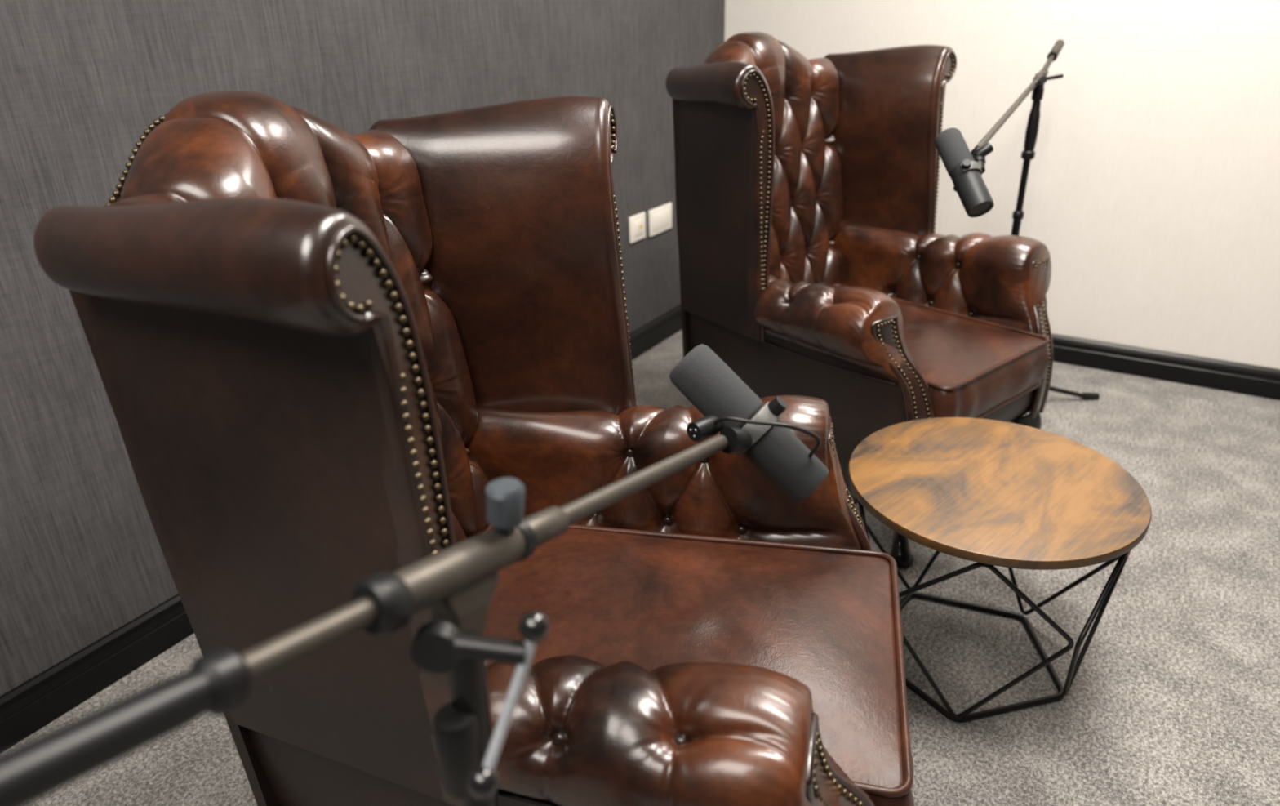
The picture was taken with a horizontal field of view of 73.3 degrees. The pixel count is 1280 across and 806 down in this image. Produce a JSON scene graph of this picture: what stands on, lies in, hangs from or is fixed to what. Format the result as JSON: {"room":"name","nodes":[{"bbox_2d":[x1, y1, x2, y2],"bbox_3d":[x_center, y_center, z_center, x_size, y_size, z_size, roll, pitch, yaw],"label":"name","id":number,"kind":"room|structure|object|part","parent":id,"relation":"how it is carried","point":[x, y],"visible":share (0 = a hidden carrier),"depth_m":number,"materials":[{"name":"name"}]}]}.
{"room":"studio","nodes":[
{"label":"studio","id":0,"kind":"room"},
{"bbox_2d":[0,0,724,695],"bbox_3d":[-1.160,-0.576,1.168,0.120,2.500,5.617,14,29,29],"label":"wall","id":1,"kind":"structure","parent":0,"point":[82,557],"depth_m":1.62,"materials":[{"name":"grey paper"}]},
{"bbox_2d":[0,304,681,753],"bbox_3d":[-1.074,0.526,1.645,0.018,0.096,5.377,14,29,29],"label":"baseboard","id":2,"kind":"structure","parent":1,"relation":"attached to","point":[27,708],"depth_m":1.67,"materials":[{"name":"black wood"}]},
{"bbox_2d":[628,212,645,244],"bbox_3d":[-0.008,-0.614,3.014,0.013,0.092,0.100,14,29,29],"label":"wall socket","id":3,"kind":"object","parent":1,"relation":"attached to","point":[637,223],"visible":1,"depth_m":3.00,"materials":[{"name":"white plastic"}]},
{"bbox_2d":[648,202,671,236],"bbox_3d":[0.075,-0.668,3.136,0.012,0.095,0.156,14,29,29],"label":"wall socket","id":4,"kind":"object","parent":1,"relation":"attached to","point":[660,219],"visible":1,"depth_m":3.12,"materials":[{"name":"white plastic"}]},
{"bbox_2d":[2,329,1279,805],"bbox_3d":[0.706,1.052,0.663,4.453,0.100,5.617,14,29,29],"label":"floor","id":5,"kind":"structure","parent":0,"point":[1173,697],"depth_m":1.72,"materials":[{"name":"carpet"}]},
{"bbox_2d":[0,434,727,805],"bbox_3d":[-0.022,0.478,0.688,0.368,0.949,0.660,20,33,38],"label":"microphone stand","id":6,"kind":"object","parent":5,"relation":"on","point":[458,582],"visible":1,"depth_m":0.49,"materials":[{"name":"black metal"}]},
{"bbox_2d":[409,620,461,673],"bbox_3d":[-0.123,0.149,0.525,0.031,0.031,0.012,-1,25,2],"label":"knob","id":7,"kind":"object","parent":6,"relation":"in","point":[436,645],"depth_m":0.52,"materials":[{"name":"black plastic"}]},
{"bbox_3d":[-0.062,0.087,0.632,0.016,0.128,0.536,14,29,29],"label":"boom arm","id":8,"kind":"part","parent":6,"relation":"part of","materials":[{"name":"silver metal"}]},
{"bbox_3d":[-0.086,0.144,0.504,0.043,0.015,0.015,4,26,11],"label":"lever","id":9,"kind":"part","parent":6,"relation":"part of","materials":[{"name":"black plastic"}]},
{"bbox_3d":[-0.089,0.071,0.570,0.028,0.040,0.026,14,29,29],"label":"knob","id":10,"kind":"part","parent":6,"relation":"part of","materials":[{"name":"grey plastic"}]},
{"bbox_2d":[669,343,829,504],"bbox_3d":[0.104,0.029,0.895,0.176,0.159,0.104,14,29,29],"label":"microphone","id":11,"kind":"object","parent":6,"relation":"attached to","point":[752,428],"visible":0.99,"depth_m":0.89,"materials":[{"name":"plastic"}]},
{"bbox_3d":[0.142,0.004,0.892,0.022,0.022,0.017,4,26,12],"label":"tightening knob","id":12,"kind":"part","parent":11,"relation":"part of","materials":[{"name":"black plastic"}]},
{"bbox_2d":[33,90,915,805],"bbox_3d":[-0.090,0.185,1.128,0.883,1.122,0.817,4,26,12],"label":"wingback armchair","id":13,"kind":"object","parent":5,"relation":"on","point":[317,348],"visible":0.84,"depth_m":0.90,"materials":[{"name":"leather"}]},
{"bbox_3d":[-0.497,-0.293,1.001,0.069,0.091,0.517,4,26,12],"label":"nailhead trim","id":14,"kind":"part","parent":13,"relation":"part of","materials":[{"name":"gold metal"}]},
{"bbox_3d":[-0.467,0.076,1.170,0.112,0.888,0.548,4,26,12],"label":"panel","id":15,"kind":"part","parent":13,"relation":"part of","materials":[{"name":"leather"}]},
{"bbox_3d":[-0.392,-0.003,1.113,0.254,0.756,0.526,4,26,12],"label":"backrest","id":16,"kind":"part","parent":13,"relation":"part of","materials":[{"name":"leather"}]},
{"bbox_3d":[-0.191,0.088,0.708,0.073,0.465,0.036,-23,33,-38],"label":"nailhead trim","id":17,"kind":"part","parent":13,"relation":"part of","materials":[{"name":"gold metal"}]},
{"bbox_3d":[-0.118,0.484,0.986,0.735,0.280,0.106,6,26,15],"label":"panel","id":18,"kind":"part","parent":13,"relation":"part of","materials":[{"name":"leather"}]},
{"bbox_3d":[-0.174,0.138,0.738,0.029,0.349,0.012,13,29,28],"label":"nailhead trim","id":19,"kind":"part","parent":13,"relation":"part of","materials":[{"name":"gold metal"}]},
{"bbox_3d":[-0.081,0.366,0.866,0.656,0.285,0.186,4,26,12],"label":"arm","id":20,"kind":"part","parent":13,"relation":"part of","materials":[{"name":"leather"}]},
{"bbox_3d":[-0.037,-0.207,1.327,0.036,0.465,0.074,-10,27,-18],"label":"nailhead trim","id":21,"kind":"part","parent":13,"relation":"part of","materials":[{"name":"gold metal"}]},
{"bbox_3d":[-0.024,-0.150,1.341,0.029,0.349,0.013,-3,25,-4],"label":"nailhead trim","id":22,"kind":"part","parent":13,"relation":"part of","materials":[{"name":"gold metal"}]},
{"bbox_3d":[0.052,0.110,1.403,0.656,0.285,0.186,4,26,12],"label":"arm","id":23,"kind":"part","parent":13,"relation":"part of","materials":[{"name":"leather"}]},
{"bbox_2d":[481,528,915,805],"bbox_3d":[0.027,0.333,1.169,0.651,0.146,0.458,4,26,12],"label":"seat cushion","id":24,"kind":"object","parent":13,"relation":"on","point":[820,608],"depth_m":1.14,"materials":[{"name":"leather"}]},
{"bbox_3d":[0.206,0.431,0.845,0.136,0.293,0.050,-11,27,-19],"label":"nailhead trim","id":25,"kind":"part","parent":13,"relation":"part of","materials":[{"name":"gold metal"}]},
{"bbox_3d":[0.332,0.189,1.353,0.050,0.293,0.136,-23,33,-38],"label":"nailhead trim","id":26,"kind":"part","parent":13,"relation":"part of","materials":[{"name":"gold metal"}]},
{"bbox_2d":[665,31,1053,567],"bbox_3d":[0.538,-0.325,2.177,0.817,1.122,0.883,-21,31,-35],"label":"wingback armchair","id":27,"kind":"object","parent":5,"relation":"on","point":[813,262],"visible":0.98,"depth_m":2.12,"materials":[{"name":"leather"}]},
{"bbox_3d":[0.289,-0.525,2.409,0.548,0.888,0.112,-21,31,-35],"label":"panel","id":28,"kind":"part","parent":27,"relation":"part of","materials":[{"name":"leather"}]},
{"bbox_3d":[0.266,-0.900,2.251,0.517,0.091,0.069,-21,31,-35],"label":"nailhead trim","id":29,"kind":"part","parent":27,"relation":"part of","materials":[{"name":"gold metal"}]},
{"bbox_3d":[0.256,-0.468,1.868,0.077,0.465,0.040,-21,31,-35],"label":"nailhead trim","id":30,"kind":"part","parent":27,"relation":"part of","materials":[{"name":"gold metal"}]},
{"bbox_3d":[0.268,-0.417,1.895,0.012,0.349,0.029,-11,27,-20],"label":"nailhead trim","id":31,"kind":"part","parent":27,"relation":"part of","materials":[{"name":"gold metal"}]},
{"bbox_3d":[0.338,-0.586,2.313,0.526,0.756,0.254,-21,31,-35],"label":"backrest","id":32,"kind":"part","parent":27,"relation":"part of","materials":[{"name":"leather"}]},
{"bbox_3d":[0.361,-0.053,2.103,0.106,0.280,0.736,-19,30,-32],"label":"panel","id":33,"kind":"part","parent":27,"relation":"part of","materials":[{"name":"leather"}]},
{"bbox_3d":[0.355,-0.165,1.972,0.186,0.285,0.656,-21,31,-35],"label":"arm","id":34,"kind":"part","parent":27,"relation":"part of","materials":[{"name":"leather"}]},
{"bbox_3d":[0.603,0.260,1.950,0.083,0.254,0.084,-21,31,-35],"label":"leg","id":35,"kind":"part","parent":27,"relation":"part of","materials":[{"name":"brown wood"}]},
{"bbox_3d":[0.554,-0.029,1.803,0.136,0.293,0.050,6,26,15],"label":"nailhead trim","id":36,"kind":"part","parent":27,"relation":"part of","materials":[{"name":"gold metal"}]},
{"bbox_3d":[0.793,-0.615,2.288,0.029,0.349,0.013,14,29,29],"label":"nailhead trim","id":37,"kind":"part","parent":27,"relation":"part of","materials":[{"name":"gold metal"}]},
{"bbox_3d":[0.822,-0.341,2.321,0.186,0.285,0.656,-21,31,-35],"label":"arm","id":38,"kind":"part","parent":27,"relation":"part of","materials":[{"name":"leather"}]},
{"bbox_2d":[835,286,1048,417],"bbox_3d":[0.616,-0.149,2.162,0.458,0.146,0.651,-21,31,-35],"label":"seat cushion","id":39,"kind":"object","parent":27,"relation":"on","point":[971,366],"depth_m":2.00,"materials":[{"name":"leather"}]},
{"bbox_3d":[0.796,-0.672,2.272,0.077,0.465,0.040,-21,31,-35],"label":"nailhead trim","id":40,"kind":"part","parent":27,"relation":"part of","materials":[{"name":"gold metal"}]},
{"bbox_3d":[0.787,0.041,2.028,0.524,0.100,0.061,-21,31,-35],"label":"rail","id":41,"kind":"part","parent":27,"relation":"part of","materials":[{"name":"leather"}]},
{"bbox_3d":[0.985,0.116,2.236,0.083,0.254,0.084,-21,31,-35],"label":"leg","id":42,"kind":"part","parent":27,"relation":"part of","materials":[{"name":"brown wood"}]},
{"bbox_3d":[0.996,-0.195,2.134,0.050,0.293,0.136,-4,25,-5],"label":"nailhead trim","id":43,"kind":"part","parent":27,"relation":"part of","materials":[{"name":"gold metal"}]},
{"bbox_2d":[848,417,1151,722],"bbox_3d":[0.636,0.315,1.639,0.517,0.404,0.515,14,29,29],"label":"coffee table","id":44,"kind":"object","parent":5,"relation":"on","point":[987,492],"visible":0.87,"depth_m":1.51,"materials":[{"name":"brown wood"}]},
{"bbox_2d":[973,39,1099,399],"bbox_3d":[0.937,-0.379,2.322,0.637,1.066,1.006,14,29,29],"label":"microphone stand","id":45,"kind":"object","parent":5,"relation":"on","point":[1037,86],"visible":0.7,"depth_m":2.38,"materials":[{"name":"black metal"}]},
{"bbox_2d":[934,127,994,217],"bbox_3d":[0.676,-0.471,1.752,0.093,0.161,0.177,-8,26,-14],"label":"microphone","id":46,"kind":"object","parent":45,"relation":"attached to","point":[965,168],"visible":1,"depth_m":1.73,"materials":[{"name":"plastic"}]},
{"bbox_3d":[0.650,-0.474,1.712,0.018,0.022,0.022,14,29,29],"label":"tightening knob","id":47,"kind":"part","parent":46,"relation":"part of","materials":[{"name":"black plastic"}]},
{"bbox_3d":[0.948,-0.778,2.120,0.022,0.167,1.006,13,29,28],"label":"boom arm","id":48,"kind":"part","parent":45,"relation":"part of","materials":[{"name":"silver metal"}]},
{"bbox_3d":[1.033,-0.829,2.217,0.018,0.026,0.042,0,25,3],"label":"knob","id":49,"kind":"part","parent":45,"relation":"part of","materials":[{"name":"black metal"}]},
{"bbox_3d":[1.119,-0.880,2.326,0.053,0.016,0.010,-6,26,-9],"label":"lever","id":50,"kind":"part","parent":45,"relation":"part of","materials":[{"name":"black metal"}]},
{"bbox_3d":[1.272,-0.054,2.733,0.310,0.100,0.015,-3,25,-3],"label":"leg","id":51,"kind":"part","parent":45,"relation":"part of","materials":[{"name":"black metal"}]},
{"bbox_2d":[724,0,1279,368],"bbox_3d":[2.185,-1.133,2.175,4.333,2.500,0.120,14,29,29],"label":"wall","id":52,"kind":"structure","parent":0,"point":[1152,195],"depth_m":2.74,"materials":[{"name":"white paint"}]},
{"bbox_2d":[1051,333,1279,399],"bbox_3d":[2.132,-0.031,2.659,4.195,0.096,0.018,14,29,29],"label":"baseboard","id":53,"kind":"structure","parent":52,"relation":"attached to","point":[1195,371],"depth_m":2.86,"materials":[{"name":"black wood"}]}
]}

